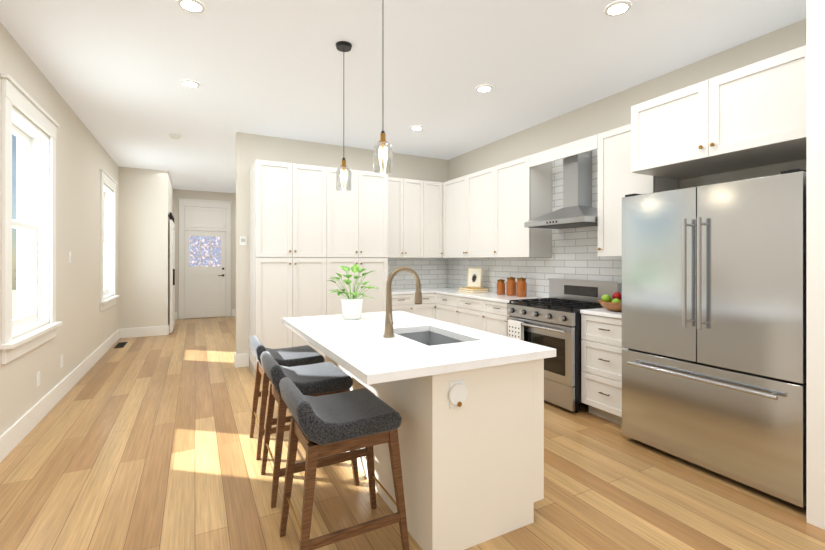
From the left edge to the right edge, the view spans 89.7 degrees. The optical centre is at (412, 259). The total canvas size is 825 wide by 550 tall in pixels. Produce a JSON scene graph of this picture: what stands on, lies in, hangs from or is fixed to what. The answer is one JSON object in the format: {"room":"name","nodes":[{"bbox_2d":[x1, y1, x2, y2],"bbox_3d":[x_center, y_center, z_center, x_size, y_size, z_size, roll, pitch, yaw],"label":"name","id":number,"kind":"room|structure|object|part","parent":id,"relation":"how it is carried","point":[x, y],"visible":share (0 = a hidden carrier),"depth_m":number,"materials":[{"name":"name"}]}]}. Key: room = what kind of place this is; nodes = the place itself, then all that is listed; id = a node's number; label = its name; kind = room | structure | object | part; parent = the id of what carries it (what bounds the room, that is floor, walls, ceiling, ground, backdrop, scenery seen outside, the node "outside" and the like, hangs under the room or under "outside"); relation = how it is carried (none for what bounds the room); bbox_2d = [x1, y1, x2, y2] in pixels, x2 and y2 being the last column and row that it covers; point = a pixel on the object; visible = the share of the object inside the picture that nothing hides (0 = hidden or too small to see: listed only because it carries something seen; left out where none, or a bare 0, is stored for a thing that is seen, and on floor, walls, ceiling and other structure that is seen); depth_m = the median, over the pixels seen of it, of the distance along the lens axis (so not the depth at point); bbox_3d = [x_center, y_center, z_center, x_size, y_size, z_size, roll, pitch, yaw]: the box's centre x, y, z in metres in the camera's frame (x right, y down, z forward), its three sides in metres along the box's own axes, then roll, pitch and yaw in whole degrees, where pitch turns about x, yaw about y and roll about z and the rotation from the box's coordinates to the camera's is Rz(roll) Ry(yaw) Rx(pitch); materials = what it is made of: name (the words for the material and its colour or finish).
{"room":"kitchen","nodes":[
{"label":"kitchen","id":0,"kind":"room"},
{"bbox_2d":[0,22,118,435],"bbox_3d":[-2.628,-0.130,2.236,0.220,3.000,11.200,0,0,-28],"label":"wall","id":1,"kind":"structure","parent":0,"point":[86,329],"depth_m":4.30,"materials":[{"name":"beige paint"}]},
{"bbox_2d":[0,73,62,363],"bbox_3d":[-3.183,-0.280,3.333,0.315,2.000,1.220,0,0,-28],"label":"window","id":2,"kind":"structure","parent":1,"relation":"in","point":[34,223],"depth_m":3.67,"materials":[{"name":"white paint"}]},
{"bbox_2d":[36,371,39,386],"bbox_3d":[-3.169,1.010,3.518,0.009,0.120,0.075,0,0,-28],"label":"outlet","id":3,"kind":"object","parent":1,"relation":"attached to","point":[38,373],"depth_m":3.51,"materials":[{"name":"white plastic"}]},
{"bbox_2d":[0,329,120,462],"bbox_3d":[-2.521,1.285,2.292,0.022,0.170,11.200,0,0,-28],"label":"baseboard","id":4,"kind":"structure","parent":1,"relation":"attached to","point":[15,434],"depth_m":3.69,"materials":[{"name":"white paint"}]},
{"bbox_2d":[60,355,62,367],"bbox_3d":[-3.494,1.010,4.138,0.009,0.120,0.075,0,0,-28],"label":"outlet","id":5,"kind":"object","parent":1,"relation":"attached to","point":[61,357],"depth_m":4.12,"materials":[{"name":"white plastic"}]},
{"bbox_2d":[100,169,118,310],"bbox_3d":[-4.739,-0.280,6.300,0.315,2.000,1.220,0,0,-28],"label":"window","id":6,"kind":"structure","parent":1,"relation":"in","point":[107,241],"depth_m":6.69,"materials":[{"name":"white paint"}]},
{"bbox_2d":[119,167,167,328],"bbox_3d":[-4.932,-0.130,7.429,0.960,3.000,0.140,0,0,-28],"label":"wall","id":7,"kind":"structure","parent":0,"point":[143,247],"depth_m":7.42,"materials":[{"name":"beige paint"}]},
{"bbox_2d":[121,326,166,337],"bbox_3d":[-4.795,1.285,7.414,0.690,0.170,0.022,0,0,-28],"label":"baseboard","id":8,"kind":"structure","parent":7,"relation":"attached to","point":[156,330],"depth_m":7.40,"materials":[{"name":"white paint"}]},
{"bbox_2d":[168,173,172,323],"bbox_3d":[-5.080,-0.130,8.594,0.140,3.000,2.060,0,0,-28],"label":"wall","id":9,"kind":"structure","parent":0,"point":[170,197],"depth_m":8.09,"materials":[{"name":"beige paint"}]},
{"bbox_2d":[168,212,174,332],"bbox_3d":[-4.873,0.228,8.465,0.100,2.255,1.880,0,0,-28],"label":"barn door","id":10,"kind":"structure","parent":9,"relation":"attached to","point":[172,268],"depth_m":7.74,"materials":[{"name":"white paint"}]},
{"bbox_2d":[167,312,175,334],"bbox_3d":[-4.965,1.285,8.565,0.044,0.170,2.218,0,0,-28],"label":"baseboard","id":11,"kind":"structure","parent":9,"relation":"attached to","point":[168,327],"depth_m":7.72,"materials":[{"name":"white paint"}]},
{"bbox_2d":[173,189,235,318],"bbox_3d":[-4.687,-0.130,10.042,2.180,3.000,0.140,0,0,-28],"label":"wall","id":12,"kind":"structure","parent":0,"point":[199,195],"depth_m":9.84,"materials":[{"name":"beige paint"}]},
{"bbox_2d":[178,198,231,318],"bbox_3d":[-4.893,-0.025,9.809,1.140,2.790,0.073,0,0,-28],"label":"hall door","id":13,"kind":"structure","parent":12,"relation":"in","point":[205,268],"depth_m":9.82,"materials":[{"name":"white paint"}]},
{"bbox_2d":[236,132,447,365],"bbox_3d":[-0.801,-0.130,6.117,3.320,3.000,0.140,0,0,-28],"label":"wall","id":14,"kind":"structure","parent":0,"point":[250,148],"depth_m":5.52,"materials":[{"name":"beige paint"}]},
{"bbox_2d":[234,352,248,365],"bbox_3d":[-1.956,1.285,5.599,0.828,0.170,0.022,0,0,-28],"label":"baseboard","id":15,"kind":"structure","parent":14,"relation":"attached to","point":[239,359],"depth_m":5.30,"materials":[{"name":"white paint"}]},
{"bbox_2d":[240,236,245,244],"bbox_3d":[-2.167,-0.245,5.309,0.080,0.110,0.021,0,0,-28],"label":"switch","id":16,"kind":"object","parent":14,"relation":"attached to","point":[242,240],"visible":1,"depth_m":5.30,"materials":[{"name":"white plastic"}]},
{"bbox_2d":[387,177,442,257],"bbox_3d":[-0.064,-0.597,6.165,1.004,1.133,0.436,0,0,-28],"label":"upper cabinet","id":17,"kind":"object","parent":14,"relation":"attached to","point":[415,218],"visible":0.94,"depth_m":6.01,"materials":[{"name":"white paint"}]},
{"bbox_2d":[388,258,447,288],"bbox_3d":[-0.021,0.205,6.439,1.335,0.467,0.008,0,0,-28],"label":"backsplash","id":18,"kind":"structure","parent":14,"relation":"attached to","point":[432,272],"depth_m":6.52,"materials":[{"name":"tile"}]},
{"bbox_2d":[0,0,805,192],"bbox_3d":[-1.069,-1.690,4.464,5.650,0.120,13.900,0,0,-28],"label":"ceiling","id":19,"kind":"structure","parent":0,"point":[115,72],"depth_m":3.44,"materials":[{"name":"white paint"}]},
{"bbox_2d":[169,133,180,138],"bbox_3d":[-3.096,-1.607,5.411,0.140,0.043,0.140,0,0,-28],"label":"smoke detector","id":20,"kind":"object","parent":19,"relation":"attached to","point":[174,136],"visible":1,"depth_m":5.38,"materials":[{"name":"white plastic"}]},
{"bbox_2d":[180,80,199,87],"bbox_3d":[-2.050,-1.624,3.825,0.156,0.012,0.156,0,0,-28],"label":"recessed light","id":21,"kind":"object","parent":19,"relation":"in","point":[190,83],"visible":0.94,"depth_m":3.81,"materials":[{"name":"white plastic"}]},
{"bbox_2d":[177,0,204,12],"bbox_3d":[-1.410,-1.624,2.648,0.156,0.012,0.156,0,0,-28],"label":"recessed light","id":22,"kind":"object","parent":19,"relation":"in","point":[194,5],"visible":0.96,"depth_m":2.64,"materials":[{"name":"white plastic"}]},
{"bbox_2d":[336,41,351,190],"bbox_3d":[-0.521,-1.079,3.148,0.124,1.099,0.124,0,0,-28],"label":"pendant light","id":23,"kind":"object","parent":19,"relation":"hanging from","point":[343,46],"visible":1,"depth_m":3.14,"materials":[{"name":"black metal"}]},
{"bbox_2d":[373,131,392,173],"bbox_3d":[-0.177,-1.079,2.493,0.124,1.099,0.124,0,0,-28],"label":"pendant light","id":24,"kind":"object","parent":19,"relation":"hanging from","point":[382,142],"visible":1,"depth_m":2.48,"materials":[{"name":"clear glass"}]},
{"bbox_2d":[411,126,422,129],"bbox_3d":[0.054,-1.624,5.109,0.156,0.012,0.156,0,0,-28],"label":"recessed light","id":25,"kind":"object","parent":19,"relation":"in","point":[416,127],"visible":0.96,"depth_m":5.09,"materials":[{"name":"white plastic"}]},
{"bbox_2d":[476,85,492,92],"bbox_3d":[0.681,-1.624,3.936,0.156,0.012,0.156,0,0,-28],"label":"recessed light","id":26,"kind":"object","parent":19,"relation":"in","point":[484,88],"visible":1,"depth_m":3.92,"materials":[{"name":"white plastic"}]},
{"bbox_2d":[604,0,630,15],"bbox_3d":[1.327,-1.624,2.682,0.156,0.012,0.156,0,0,-28],"label":"recessed light","id":27,"kind":"object","parent":19,"relation":"in","point":[618,7],"visible":0.96,"depth_m":2.67,"materials":[{"name":"white plastic"}]},
{"bbox_2d":[0,316,824,549],"bbox_3d":[-1.069,1.430,4.464,5.650,0.120,13.900,0,0,-28],"label":"floor","id":28,"kind":"structure","parent":0,"point":[142,443],"depth_m":2.53,"materials":[{"name":"brown wood"}]},
{"bbox_2d":[114,342,127,347],"bbox_3d":[-4.690,1.366,6.676,0.130,0.008,0.480,0,0,-28],"label":"floor vent","id":29,"kind":"object","parent":28,"relation":"in","point":[120,344],"visible":0.98,"depth_m":6.62,"materials":[{"name":"black metal"}]},
{"bbox_2d":[249,335,324,459],"bbox_3d":[-0.939,0.977,3.143,0.520,0.786,0.430,0,0,-28],"label":"stool","id":30,"kind":"object","parent":28,"relation":"on","point":[299,356],"visible":0.6,"depth_m":3.00,"materials":[{"name":"brown wood"}]},
{"bbox_3d":[-0.954,0.683,3.135,0.484,0.198,0.430,0,0,-28],"label":"seat","id":31,"kind":"part","parent":30,"relation":"part of","materials":[{"name":"grey fabric"}]},
{"bbox_2d":[260,351,358,507],"bbox_3d":[-0.651,0.977,2.594,0.520,0.786,0.430,0,0,-28],"label":"stool","id":32,"kind":"object","parent":28,"relation":"on","point":[322,378],"visible":0.75,"depth_m":2.46,"materials":[{"name":"grey fabric"}]},
{"bbox_3d":[-0.667,0.683,2.586,0.484,0.198,0.430,0,0,-28],"label":"seat","id":33,"kind":"part","parent":32,"relation":"part of","materials":[{"name":"grey fabric"}]},
{"bbox_2d":[249,159,387,374],"bbox_3d":[-1.211,0.100,5.456,1.680,2.540,0.645,0,0,-28],"label":"pantry","id":34,"kind":"object","parent":28,"relation":"on","point":[312,229],"visible":0.88,"depth_m":5.12,"materials":[{"name":"white paint"}]},
{"bbox_2d":[279,377,409,549],"bbox_3d":[-0.340,0.977,2.001,0.520,0.786,0.430,0,0,-28],"label":"stool","id":35,"kind":"object","parent":28,"relation":"on","point":[336,424],"visible":1,"depth_m":1.89,"materials":[{"name":"grey fabric"}]},
{"bbox_3d":[-0.356,0.683,1.993,0.484,0.198,0.430,0,0,-28],"label":"seat","id":36,"kind":"part","parent":35,"relation":"part of","materials":[{"name":"grey fabric"}]},
{"bbox_2d":[392,293,435,318],"bbox_3d":[-0.122,0.922,6.010,0.757,0.896,0.674,0,0,-28],"label":"base cabinet","id":37,"kind":"object","parent":28,"relation":"on","point":[405,302],"depth_m":5.78,"materials":[{"name":"white paint"}]},
{"bbox_2d":[392,288,433,294],"bbox_3d":[-0.150,0.457,6.023,0.720,0.033,0.626,0,0,-28],"label":"countertop","id":38,"kind":"structure","parent":37,"relation":"on","point":[409,290],"depth_m":5.86,"materials":[{"name":"stone"}]},
{"bbox_2d":[325,331,543,549],"bbox_3d":[-0.007,0.936,2.802,0.684,0.868,1.774,0,0,-28],"label":"kitchen island","id":39,"kind":"object","parent":28,"relation":"on","point":[466,403],"depth_m":2.03,"materials":[{"name":"white paint"}]},
{"bbox_2d":[282,311,555,386],"bbox_3d":[-0.147,0.491,2.719,1.045,0.062,1.845,0,0,-28],"label":"island countertop","id":40,"kind":"structure","parent":39,"relation":"on","point":[358,346],"depth_m":2.18,"materials":[{"name":"white stone"}]},
{"bbox_2d":[326,264,378,319],"bbox_3d":[-0.470,0.245,3.258,0.433,0.428,0.448,0,0,-28],"label":"plant","id":41,"kind":"object","parent":40,"relation":"on","point":[352,307],"visible":1,"depth_m":3.20,"materials":[{"name":"green plant"}]},
{"bbox_2d":[383,266,421,337],"bbox_3d":[-0.047,0.249,2.513,0.260,0.420,0.114,0,0,-28],"label":"faucet","id":42,"kind":"object","parent":40,"relation":"on","point":[388,330],"visible":1,"depth_m":2.48,"materials":[{"name":"beige metal"}]},
{"bbox_2d":[436,293,459,324],"bbox_3d":[0.714,0.922,5.800,0.644,0.896,0.629,0,0,-28],"label":"base cabinet","id":43,"kind":"object","parent":28,"relation":"on","point":[447,306],"depth_m":5.64,"materials":[{"name":"white paint"}]},
{"bbox_2d":[456,296,475,328],"bbox_3d":[0.978,0.922,5.337,0.607,0.896,0.666,0,0,-28],"label":"base cabinet","id":44,"kind":"object","parent":28,"relation":"on","point":[467,305],"depth_m":5.23,"materials":[{"name":"white paint"}]},
{"bbox_2d":[476,299,508,336],"bbox_3d":[1.220,0.922,4.874,0.607,0.896,0.609,0,0,-28],"label":"base cabinet","id":45,"kind":"object","parent":28,"relation":"on","point":[490,315],"depth_m":4.81,"materials":[{"name":"white paint"}]},
{"bbox_2d":[422,287,545,302],"bbox_3d":[0.829,0.457,5.607,0.628,0.033,2.271,0,0,-28],"label":"countertop","id":46,"kind":"structure","parent":45,"relation":"on","point":[505,298],"depth_m":5.18,"materials":[{"name":"stone"}]},
{"bbox_2d":[458,287,487,292],"bbox_3d":[0.834,0.413,5.721,0.251,0.052,0.361,0,0,-28],"label":"books","id":47,"kind":"object","parent":46,"relation":"on","point":[474,290],"visible":0.98,"depth_m":5.60,"materials":[{"name":"beige paper"}]},
{"bbox_2d":[467,268,482,287],"bbox_3d":[0.861,0.244,5.746,0.210,0.278,0.059,0,0,30],"label":"picture frame","id":48,"kind":"object","parent":47,"relation":"on","point":[474,278],"visible":1,"depth_m":5.73,"materials":[{"name":"white paper"}]},
{"bbox_2d":[469,271,478,283],"bbox_3d":[0.855,0.243,5.737,0.087,0.168,0.116,0,0,-28],"label":"art","id":49,"kind":"object","parent":48,"relation":"attached to","point":[473,275],"depth_m":5.74},
{"bbox_2d":[497,279,502,294],"bbox_3d":[1.129,0.342,5.300,0.107,0.195,0.107,0,0,-34],"label":"jar","id":50,"kind":"object","parent":46,"relation":"on","point":[499,282],"depth_m":5.25,"materials":[{"name":"orange ceramic"}]},
{"bbox_2d":[503,277,512,295],"bbox_3d":[1.224,0.324,5.140,0.119,0.230,0.119,0,0,-34],"label":"jar","id":51,"kind":"object","parent":46,"relation":"on","point":[509,284],"depth_m":5.10,"materials":[{"name":"orange ceramic"}]},
{"bbox_2d":[513,277,526,296],"bbox_3d":[1.305,0.324,4.963,0.119,0.230,0.119,0,0,-34],"label":"jar","id":52,"kind":"object","parent":46,"relation":"on","point":[517,289],"depth_m":4.92,"materials":[{"name":"orange ceramic"}]},
{"bbox_2d":[504,278,621,412],"bbox_3d":[1.470,0.787,4.168,0.766,1.165,0.862,0,0,-28],"label":"range","id":53,"kind":"object","parent":28,"relation":"on","point":[553,320],"visible":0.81,"depth_m":3.91,"materials":[{"name":"grey metal"}]},
{"bbox_2d":[581,314,623,424],"bbox_3d":[1.883,0.922,3.609,0.607,0.896,0.499,0,0,-28],"label":"base cabinet","id":54,"kind":"object","parent":28,"relation":"on","point":[601,366],"depth_m":3.51,"materials":[{"name":"white paint"}]},
{"bbox_2d":[580,308,621,318],"bbox_3d":[1.877,0.457,3.605,0.622,0.033,0.499,0,0,-28],"label":"countertop","id":55,"kind":"structure","parent":54,"relation":"on","point":[604,312],"depth_m":3.55,"materials":[{"name":"stone"}]},
{"bbox_2d":[598,291,621,310],"bbox_3d":[1.774,0.352,3.594,0.312,0.173,0.312,0,0,-28],"label":"fruit bowl","id":56,"kind":"object","parent":55,"relation":"on","point":[606,301],"visible":0.62,"depth_m":3.56,"materials":[{"name":"brown wood"}]},
{"bbox_2d":[622,169,805,507],"bbox_3d":[2.138,0.439,2.844,0.813,1.863,1.063,0,0,-28],"label":"fridge","id":57,"kind":"object","parent":28,"relation":"on","point":[714,327],"visible":0.92,"depth_m":2.55,"materials":[{"name":"grey metal"}]},
{"bbox_2d":[448,19,805,296],"bbox_3d":[2.524,-0.130,3.197,0.140,3.000,8.120,0,0,-28],"label":"wall","id":58,"kind":"structure","parent":0,"point":[611,112],"depth_m":3.92,"materials":[{"name":"beige paint"}]},
{"bbox_2d":[443,134,597,257],"bbox_3d":[1.127,-0.597,5.282,0.376,1.133,3.105,0,0,-28],"label":"upper cabinet","id":59,"kind":"object","parent":58,"relation":"attached to","point":[489,212],"visible":0.98,"depth_m":5.00,"materials":[{"name":"white paint"}]},
{"bbox_2d":[448,149,621,297],"bbox_3d":[1.421,-0.360,5.137,0.008,1.599,3.635,0,0,-28],"label":"backsplash","id":60,"kind":"structure","parent":58,"relation":"attached to","point":[575,253],"depth_m":4.70,"materials":[{"name":"tile"}]},
{"bbox_2d":[524,151,597,228],"bbox_3d":[1.603,-0.753,4.227,0.511,0.814,0.780,0,0,-28],"label":"range hood","id":61,"kind":"object","parent":58,"relation":"attached to","point":[577,210],"visible":0.94,"depth_m":4.23,"materials":[{"name":"silver metal"}]},
{"bbox_2d":[598,45,805,256],"bbox_3d":[2.103,-0.612,3.117,0.675,1.163,1.630,0,0,-28],"label":"upper cabinet","id":62,"kind":"object","parent":58,"relation":"attached to","point":[753,115],"visible":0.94,"depth_m":2.82,"materials":[{"name":"white paint"}]},
{"bbox_2d":[806,0,824,529],"bbox_3d":[2.449,-0.130,2.308,0.820,3.000,0.115,0,0,-28],"label":"wall","id":63,"kind":"structure","parent":0,"point":[815,262],"depth_m":2.14,"materials":[{"name":"white paint"}]},
{"label":"outside","id":64,"kind":"structure","parent":0,"visible":0},
{"bbox_2d":[12,290,16,318],"bbox_3d":[-20.921,2.220,-5.320,38.000,0.100,70.000,0,0,-28],"label":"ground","id":65,"kind":"structure","parent":64,"point":[14,295],"depth_m":20.24,"materials":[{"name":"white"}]}
]}

